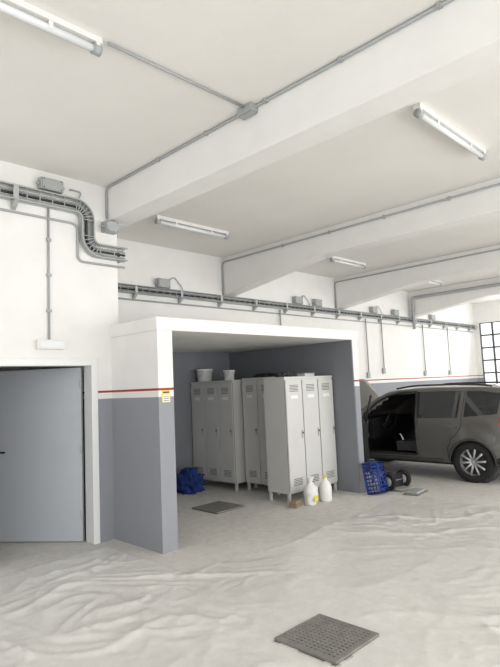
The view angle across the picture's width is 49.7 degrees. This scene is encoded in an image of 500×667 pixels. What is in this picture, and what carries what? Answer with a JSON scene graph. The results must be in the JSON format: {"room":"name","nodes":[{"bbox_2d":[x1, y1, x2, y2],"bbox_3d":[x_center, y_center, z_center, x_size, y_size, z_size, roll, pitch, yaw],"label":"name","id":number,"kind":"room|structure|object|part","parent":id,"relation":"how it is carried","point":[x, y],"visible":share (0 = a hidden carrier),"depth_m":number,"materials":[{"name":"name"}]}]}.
{"room":"parking garage","nodes":[
{"label":"parking garage","id":0,"kind":"room"},
{"bbox_2d":[0,160,114,542],"bbox_3d":[-4.327,0.161,3.883,0.150,4.200,7.420,-8,-8,44],"label":"wall","id":1,"kind":"structure","parent":0,"point":[79,291],"depth_m":6.10,"materials":[{"name":"white paint"}]},
{"bbox_2d":[0,367,84,541],"bbox_3d":[-2.512,1.420,6.340,1.136,1.990,0.112,-3,-6,8],"label":"door","id":2,"kind":"structure","parent":1,"relation":"in","point":[42,456],"depth_m":6.33,"materials":[{"name":"metal"}]},
{"bbox_2d":[46,208,51,338],"bbox_3d":[-2.232,-0.672,5.994,0.029,1.480,0.050,-8,-8,44],"label":"conduit pipe","id":3,"kind":"object","parent":1,"relation":"attached to","point":[48,239],"visible":1,"depth_m":5.99,"materials":[{"name":"grey plastic"}]},
{"bbox_2d":[0,358,99,544],"bbox_3d":[-2.263,1.318,5.812,0.180,2.090,1.310,-8,-8,44],"label":"door frame","id":4,"kind":"structure","parent":1,"relation":"attached to","point":[90,365],"depth_m":6.17,"materials":[{"name":"white paint"}]},
{"bbox_2d":[36,176,63,193],"bbox_3d":[-2.238,-1.661,6.066,0.115,0.130,0.320,-8,-8,44],"label":"junction box","id":5,"kind":"object","parent":1,"relation":"attached to","point":[43,183],"visible":0.98,"depth_m":6.01,"materials":[{"name":"grey plastic"}]},
{"bbox_2d":[35,339,65,349],"bbox_3d":[-2.178,0.122,5.911,0.068,0.100,0.320,-8,-8,44],"label":"emergency light","id":6,"kind":"object","parent":1,"relation":"attached to","point":[39,344],"visible":1,"depth_m":5.88,"materials":[{"name":"white plastic"}]},
{"bbox_2d":[0,208,124,268],"bbox_3d":[-4.215,-1.175,4.054,0.028,0.468,7.520,-8,-8,44],"label":"conduit pipe","id":7,"kind":"object","parent":1,"relation":"attached to","point":[1,209],"visible":1,"depth_m":6.25,"materials":[{"name":"grey plastic"}]},
{"bbox_2d":[0,180,127,262],"bbox_3d":[-4.193,-1.353,4.038,0.119,0.656,7.526,-8,-8,44],"label":"cable tray","id":8,"kind":"object","parent":1,"relation":"attached to","point":[15,199],"visible":1,"depth_m":6.25,"materials":[{"name":"metal"}]},
{"bbox_2d":[101,220,118,234],"bbox_3d":[-1.694,-1.286,6.550,0.135,0.130,0.230,-8,-8,44],"label":"junction box","id":9,"kind":"object","parent":1,"relation":"attached to","point":[107,227],"visible":1,"depth_m":6.50,"materials":[{"name":"grey plastic"}]},
{"bbox_2d":[42,234,177,553],"bbox_3d":[-1.923,0.343,6.859,2.820,4.200,0.200,-8,-8,44],"label":"wall","id":10,"kind":"structure","parent":0,"point":[144,456],"depth_m":5.94,"materials":[{"name":"grey paint"}]},
{"bbox_2d":[162,390,169,402],"bbox_3d":[-0.905,0.676,5.823,0.006,0.130,0.110,-8,-8,44],"label":"warning sign","id":11,"kind":"object","parent":10,"relation":"attached to","point":[165,393],"visible":1,"depth_m":5.82,"materials":[{"name":"white paint"}]},
{"bbox_2d":[110,316,357,352],"bbox_3d":[-0.656,0.099,8.167,2.835,0.146,3.850,-8,-8,44],"label":"roof","id":12,"kind":"structure","parent":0,"point":[188,335],"depth_m":7.21,"materials":[{"name":"white paint"}]},
{"bbox_2d":[0,239,477,482],"bbox_3d":[-0.182,0.640,10.729,0.220,4.200,23.000,-8,-8,44],"label":"wall","id":13,"kind":"structure","parent":0,"point":[195,272],"depth_m":11.72,"materials":[{"name":"white paint"}]},
{"bbox_2d":[118,298,473,332],"bbox_3d":[2.404,-0.329,13.331,0.028,0.028,15.140,-8,-8,44],"label":"conduit pipe","id":14,"kind":"object","parent":13,"relation":"attached to","point":[118,298],"visible":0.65,"depth_m":11.14,"materials":[{"name":"grey plastic"}]},
{"bbox_2d":[118,283,475,330],"bbox_3d":[2.455,-0.455,13.333,0.129,0.228,15.236,-8,-8,44],"label":"cable tray","id":15,"kind":"object","parent":13,"relation":"attached to","point":[137,291],"visible":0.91,"depth_m":11.22,"materials":[{"name":"metal"}]},
{"bbox_2d":[155,278,170,288],"bbox_3d":[-1.512,-0.870,9.380,0.115,0.160,0.320,-8,-8,44],"label":"junction box","id":16,"kind":"object","parent":15,"relation":"on","point":[159,282],"visible":0.98,"depth_m":9.32,"materials":[{"name":"grey plastic"}]},
{"bbox_2d":[292,296,302,303],"bbox_3d":[1.059,-0.733,11.967,0.115,0.160,0.320,-8,-8,44],"label":"junction box","id":17,"kind":"object","parent":15,"relation":"on","point":[295,299],"visible":0.98,"depth_m":11.89,"materials":[{"name":"grey plastic"}]},
{"bbox_2d":[312,299,321,306],"bbox_3d":[1.552,-0.707,12.463,0.115,0.160,0.320,-8,-8,44],"label":"junction box","id":18,"kind":"object","parent":15,"relation":"on","point":[315,302],"visible":0.99,"depth_m":12.39,"materials":[{"name":"grey plastic"}]},
{"bbox_2d":[369,306,377,312],"bbox_3d":[3.243,-0.617,14.164,0.115,0.160,0.320,-8,-8,44],"label":"junction box","id":19,"kind":"object","parent":15,"relation":"on","point":[372,309],"visible":0.99,"depth_m":14.10,"materials":[{"name":"grey plastic"}]},
{"bbox_2d":[391,309,398,315],"bbox_3d":[4.018,-0.575,14.944,0.115,0.160,0.320,-8,-8,44],"label":"junction box","id":20,"kind":"object","parent":15,"relation":"on","point":[394,312],"visible":0.99,"depth_m":14.88,"materials":[{"name":"grey plastic"}]},
{"bbox_2d":[428,314,435,319],"bbox_3d":[5.568,-0.493,16.503,0.115,0.160,0.320,-8,-8,44],"label":"junction box","id":21,"kind":"object","parent":15,"relation":"on","point":[431,317],"visible":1,"depth_m":16.43,"materials":[{"name":"grey plastic"}]},
{"bbox_2d":[365,319,370,377],"bbox_3d":[2.987,0.375,13.801,0.064,1.520,0.100,-8,-8,44],"label":"conduit pipe","id":22,"kind":"object","parent":13,"relation":"attached to","point":[368,374],"visible":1,"depth_m":13.76,"materials":[{"name":"grey plastic"}]},
{"bbox_2d":[381,321,385,373],"bbox_3d":[3.513,0.354,14.338,0.064,1.420,0.100,-8,-8,44],"label":"conduit pipe","id":23,"kind":"object","parent":13,"relation":"attached to","point":[384,368],"visible":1,"depth_m":14.29,"materials":[{"name":"grey plastic"}]},
{"bbox_2d":[422,324,426,375],"bbox_3d":[5.136,0.490,15.963,0.064,1.520,0.100,-8,-8,44],"label":"conduit pipe","id":24,"kind":"object","parent":13,"relation":"attached to","point":[425,371],"visible":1,"depth_m":15.93,"materials":[{"name":"grey plastic"}]},
{"bbox_2d":[447,327,451,374],"bbox_3d":[6.298,0.552,17.133,0.064,1.520,0.100,-8,-8,44],"label":"conduit pipe","id":25,"kind":"object","parent":13,"relation":"attached to","point":[450,370],"visible":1,"depth_m":17.09,"materials":[{"name":"grey plastic"}]},
{"bbox_2d":[0,0,499,303],"bbox_3d":[4.215,-2.185,6.368,13.100,0.200,23.200,-8,-8,44],"label":"ceiling","id":26,"kind":"structure","parent":0,"point":[67,110],"depth_m":5.02,"materials":[{"name":"paint"}]},
{"bbox_2d":[0,0,102,56],"bbox_3d":[-1.598,-2.061,3.320,0.076,0.123,1.500,-8,-8,44],"label":"fluorescent light","id":27,"kind":"object","parent":26,"relation":"attached to","point":[21,10],"visible":1,"depth_m":3.58,"materials":[{"name":"white plastic"}]},
{"bbox_2d":[108,42,244,107],"bbox_3d":[-0.529,-2.054,4.360,0.024,0.024,1.380,-8,-8,44],"label":"conduit pipe","id":28,"kind":"object","parent":26,"relation":"attached to","point":[109,43],"visible":1,"depth_m":4.27,"materials":[{"name":"grey plastic"}]},
{"bbox_2d":[154,215,228,238],"bbox_3d":[-0.863,-1.615,8.280,0.076,0.123,1.400,-8,-8,44],"label":"fluorescent light","id":29,"kind":"object","parent":26,"relation":"attached to","point":[167,221],"visible":1,"depth_m":8.21,"materials":[{"name":"white plastic"}]},
{"bbox_2d":[237,102,257,119],"bbox_3d":[-0.025,-1.999,4.863,0.180,0.085,0.088,-8,-8,44],"label":"junction box","id":30,"kind":"object","parent":26,"relation":"attached to","point":[250,109],"visible":1,"depth_m":4.82,"materials":[{"name":"grey plastic"}]},
{"bbox_2d":[105,0,452,218],"bbox_3d":[2.021,-2.123,2.871,10.693,0.398,0.038,-8,-8,44],"label":"conduit pipe","id":31,"kind":"object","parent":26,"relation":"attached to","point":[439,4],"visible":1,"depth_m":4.43,"materials":[{"name":"grey plastic"}]},
{"bbox_2d":[107,0,499,228],"bbox_3d":[1.481,-2.011,3.644,12.600,0.430,0.300,-8,-8,44],"label":"ceiling beam","id":32,"kind":"structure","parent":26,"relation":"attached to","point":[455,43],"depth_m":4.30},
{"bbox_2d":[330,256,365,268],"bbox_3d":[2.039,-1.463,11.172,0.076,0.123,1.200,-8,-8,44],"label":"fluorescent light","id":33,"kind":"object","parent":26,"relation":"attached to","point":[336,259],"visible":0.98,"depth_m":11.12,"materials":[{"name":"white plastic"}]},
{"bbox_2d":[221,183,499,294],"bbox_3d":[3.915,-1.689,6.077,12.576,0.665,0.034,-8,-8,44],"label":"conduit pipe","id":34,"kind":"object","parent":26,"relation":"attached to","point":[448,198],"visible":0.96,"depth_m":8.22,"materials":[{"name":"grey plastic"}]},
{"bbox_2d":[222,177,499,296],"bbox_3d":[4.031,-1.717,6.187,12.600,0.748,0.280,-8,-8,44],"label":"ceiling beam","id":35,"kind":"structure","parent":26,"relation":"attached to","point":[241,275],"depth_m":8.31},
{"bbox_2d":[334,248,499,308],"bbox_3d":[6.508,-1.547,8.685,12.576,0.656,0.032,-8,-8,44],"label":"conduit pipe","id":36,"kind":"object","parent":26,"relation":"attached to","point":[499,248],"visible":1,"depth_m":11.70,"materials":[{"name":"grey plastic"}]},
{"bbox_2d":[334,244,499,308],"bbox_3d":[6.623,-1.579,8.795,12.600,0.748,0.280,-8,-8,44],"label":"ceiling beam","id":37,"kind":"structure","parent":26,"relation":"attached to","point":[349,293],"depth_m":11.76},
{"bbox_2d":[427,280,441,285],"bbox_3d":[4.470,-1.334,13.617,0.076,0.123,1.500,-8,-8,44],"label":"fluorescent light","id":38,"kind":"object","parent":26,"relation":"attached to","point":[437,282],"visible":0.46,"depth_m":13.95,"materials":[{"name":"white plastic"}]},
{"bbox_2d":[413,103,486,160],"bbox_3d":[2.062,-2.013,5.478,0.076,0.123,1.520,-8,-8,44],"label":"fluorescent light","id":39,"kind":"object","parent":26,"relation":"attached to","point":[422,112],"visible":1,"depth_m":5.35,"materials":[{"name":"white plastic"}]},
{"bbox_2d":[408,277,499,317],"bbox_3d":[9.159,-1.444,11.347,12.600,0.748,0.280,-8,-8,44],"label":"ceiling beam","id":40,"kind":"structure","parent":26,"relation":"attached to","point":[428,305],"depth_m":14.81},
{"bbox_2d":[411,283,499,328],"bbox_3d":[9.066,-1.203,11.158,12.475,0.945,0.090,-8,-8,44],"label":"conduit pipe","id":41,"kind":"object","parent":26,"relation":"attached to","point":[494,284],"visible":1,"depth_m":14.86,"materials":[{"name":"grey plastic"}]},
{"bbox_2d":[0,459,499,666],"bbox_3d":[4.405,2.166,5.948,13.100,0.150,23.200,-8,-8,44],"label":"floor","id":42,"kind":"structure","parent":0,"point":[205,539],"depth_m":6.86,"materials":[{"name":"concrete"}]},
{"bbox_2d":[176,467,205,494],"bbox_3d":[-1.018,2.399,8.916,0.571,0.427,0.482,-8,-8,44],"label":"tarp","id":43,"kind":"object","parent":42,"relation":"on","point":[188,481],"visible":0.97,"depth_m":8.78,"materials":[{"name":"fabric"}]},
{"bbox_2d":[192,501,244,513],"bbox_3d":[-0.450,2.453,7.626,0.540,0.022,0.520,-8,-8,44],"label":"drain grate","id":44,"kind":"object","parent":42,"relation":"on","point":[217,507],"visible":1,"depth_m":7.58,"materials":[{"name":"metal"}]},
{"bbox_2d":[191,380,256,491],"bbox_3d":[-0.470,1.722,9.332,1.080,1.804,0.545,-8,-8,44],"label":"locker","id":45,"kind":"object","parent":42,"relation":"on","point":[217,406],"visible":0.9,"depth_m":9.04,"materials":[{"name":"metal"}]},
{"bbox_3d":[-0.906,1.696,9.414,0.345,1.590,0.045,-8,-8,44],"label":"door","id":46,"kind":"part","parent":45,"relation":"part of","materials":[{"name":"metal"}]},
{"bbox_2d":[193,369,212,381],"bbox_3d":[-0.815,0.750,9.656,0.302,0.220,0.306,-8,-8,44],"label":"plastic bucket","id":47,"kind":"object","parent":45,"relation":"on","point":[203,375],"visible":0.94,"depth_m":9.54,"materials":[{"name":"plastic"}]},
{"bbox_3d":[-0.653,1.661,9.164,0.345,1.590,0.045,-8,-8,44],"label":"door","id":48,"kind":"part","parent":45,"relation":"part of","materials":[{"name":"metal"}]},
{"bbox_3d":[-0.400,1.626,8.915,0.345,1.590,0.045,-8,-8,44],"label":"door","id":49,"kind":"part","parent":45,"relation":"part of","materials":[{"name":"metal"}]},
{"bbox_2d":[220,370,234,379],"bbox_3d":[-0.361,0.717,9.263,0.208,0.170,0.212,-8,-8,44],"label":"tub","id":50,"kind":"object","parent":45,"relation":"on","point":[228,374],"visible":0.84,"depth_m":9.18,"materials":[{"name":"white plastic"}]},
{"bbox_2d":[0,496,499,666],"bbox_3d":[0.597,1.984,3.408,6.708,0.046,9.022,-8,-8,44],"label":"sheet","id":51,"kind":"object","parent":42,"relation":"on","point":[422,574],"visible":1,"depth_m":4.28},
{"bbox_2d":[242,377,279,494],"bbox_3d":[0.318,1.627,8.807,0.710,1.824,0.545,-8,-8,44],"label":"locker","id":52,"kind":"object","parent":42,"relation":"on","point":[252,388],"visible":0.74,"depth_m":8.70,"materials":[{"name":"metal"}]},
{"bbox_3d":[0.012,1.583,8.762,0.338,1.610,0.045,-8,-8,44],"label":"door","id":53,"kind":"part","parent":52,"relation":"part of","materials":[{"name":"metal"}]},
{"bbox_3d":[0.260,1.549,8.517,0.338,1.610,0.045,-8,-8,44],"label":"door","id":54,"kind":"part","parent":52,"relation":"part of","materials":[{"name":"metal"}]},
{"bbox_2d":[252,373,276,377],"bbox_3d":[0.245,0.683,8.887,0.510,0.074,0.379,-8,-8,44],"label":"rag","id":55,"kind":"object","parent":52,"relation":"on","point":[261,374],"visible":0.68,"depth_m":8.75,"materials":[{"name":"fabric"}]},
{"bbox_2d":[289,499,301,508],"bbox_3d":[0.630,2.358,7.489,0.120,0.090,0.200,-5,-6,27],"label":"pack","id":56,"kind":"object","parent":42,"relation":"on","point":[295,503],"visible":1,"depth_m":7.42},
{"bbox_2d":[263,375,337,503],"bbox_3d":[0.803,1.566,8.288,1.140,1.804,0.465,3,-8,-44],"label":"locker","id":57,"kind":"object","parent":42,"relation":"on","point":[299,410],"visible":0.94,"depth_m":8.00,"materials":[{"name":"metal"}]},
{"bbox_2d":[275,371,295,376],"bbox_3d":[0.537,0.622,8.249,0.256,0.085,0.398,-8,-8,44],"label":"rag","id":58,"kind":"object","parent":57,"relation":"on","point":[280,374],"visible":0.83,"depth_m":8.17,"materials":[{"name":"black fabric"}]},
{"bbox_3d":[0.672,1.479,7.877,0.365,1.590,0.045,3,-8,-44],"label":"door","id":59,"kind":"part","parent":57,"relation":"part of","materials":[{"name":"metal"}]},
{"bbox_2d":[296,373,314,375],"bbox_3d":[0.888,0.656,8.606,0.180,0.055,0.260,-8,-8,44],"label":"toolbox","id":60,"kind":"object","parent":57,"relation":"on","point":[298,374],"visible":0.88,"depth_m":8.53,"materials":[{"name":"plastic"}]},
{"bbox_3d":[0.942,1.492,8.139,0.365,1.590,0.045,3,-8,-44],"label":"door","id":61,"kind":"part","parent":57,"relation":"part of","materials":[{"name":"metal"}]},
{"bbox_3d":[1.212,1.506,8.402,0.365,1.590,0.045,3,-8,-44],"label":"door","id":62,"kind":"part","parent":57,"relation":"part of","materials":[{"name":"metal"}]},
{"bbox_2d":[303,476,317,505],"bbox_3d":[0.858,2.215,7.610,0.187,0.380,0.238,-8,-8,44],"label":"plastic jug","id":63,"kind":"object","parent":42,"relation":"on","point":[310,493],"visible":1,"depth_m":7.54,"materials":[{"name":"white plastic"}]},
{"bbox_2d":[319,475,331,501],"bbox_3d":[1.088,2.236,7.803,0.180,0.355,0.185,0,-6,-27],"label":"plastic jug","id":64,"kind":"object","parent":42,"relation":"on","point":[325,488],"visible":1,"depth_m":7.73,"materials":[{"name":"white plastic"}]},
{"bbox_2d":[274,614,378,665],"bbox_3d":[0.511,2.023,3.596,0.500,0.022,0.490,-8,-8,44],"label":"drain grate","id":65,"kind":"object","parent":42,"relation":"on","point":[331,640],"visible":1,"depth_m":3.56,"materials":[{"name":"metal"}]},
{"bbox_2d":[361,461,388,494],"bbox_3d":[1.898,2.186,8.161,0.320,0.489,0.242,1,-6,-31],"label":"crate","id":66,"kind":"object","parent":42,"relation":"on","point":[377,469],"visible":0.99,"depth_m":8.11,"materials":[{"name":"plastic"}]},
{"bbox_2d":[364,461,413,490],"bbox_3d":[2.121,2.268,8.609,0.450,0.356,0.876,2,-7,-40],"label":"hand truck","id":67,"kind":"object","parent":42,"relation":"on","point":[400,480],"visible":0.71,"depth_m":8.43,"materials":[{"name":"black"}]},
{"bbox_2d":[403,488,428,495],"bbox_3d":[2.466,2.351,8.035,0.240,0.050,0.400,-7,-7,39],"label":"metal tray","id":68,"kind":"object","parent":42,"relation":"on","point":[414,491],"visible":1,"depth_m":7.95,"materials":[{"name":"metal"}]},
{"bbox_2d":[359,379,499,482],"bbox_3d":[2.980,1.669,9.857,4.215,1.790,2.637,-8,-8,44],"label":"car","id":69,"kind":"object","parent":42,"relation":"on","point":[457,424],"visible":0.71,"depth_m":9.09,"materials":[{"name":"paint"}]},
{"bbox_3d":[2.022,1.623,9.572,0.332,1.071,1.032,-3,-6,4],"label":"door","id":70,"kind":"part","parent":69,"relation":"part of","materials":[{"name":"paint"}]},
{"bbox_2d":[359,379,380,407],"bbox_3d":[2.287,1.313,11.146,0.578,0.774,1.440,-8,-8,44],"label":"hood","id":71,"kind":"object","parent":69,"relation":"attached to","point":[366,389],"depth_m":11.38,"materials":[{"name":"paint"}]},
{"bbox_2d":[229,340,365,492],"bbox_3d":[0.685,1.405,9.354,2.820,2.340,0.150,-8,-8,44],"label":"wall","id":72,"kind":"structure","parent":0,"point":[338,359],"depth_m":8.55,"materials":[{"name":"grey paint"}]},
{"bbox_2d":[472,300,499,383],"bbox_3d":[12.376,0.440,14.342,12.600,4.200,0.200,-8,-8,44],"label":"wall","id":73,"kind":"structure","parent":0,"point":[484,312],"depth_m":18.60,"materials":[{"name":"white paint"}]},
{"bbox_2d":[479,321,499,383],"bbox_3d":[11.881,0.179,14.805,10.987,2.200,0.080,-8,-8,44],"label":"window","id":74,"kind":"structure","parent":73,"relation":"in","point":[492,329],"depth_m":18.40,"materials":[{"name":"paint"}]}
]}

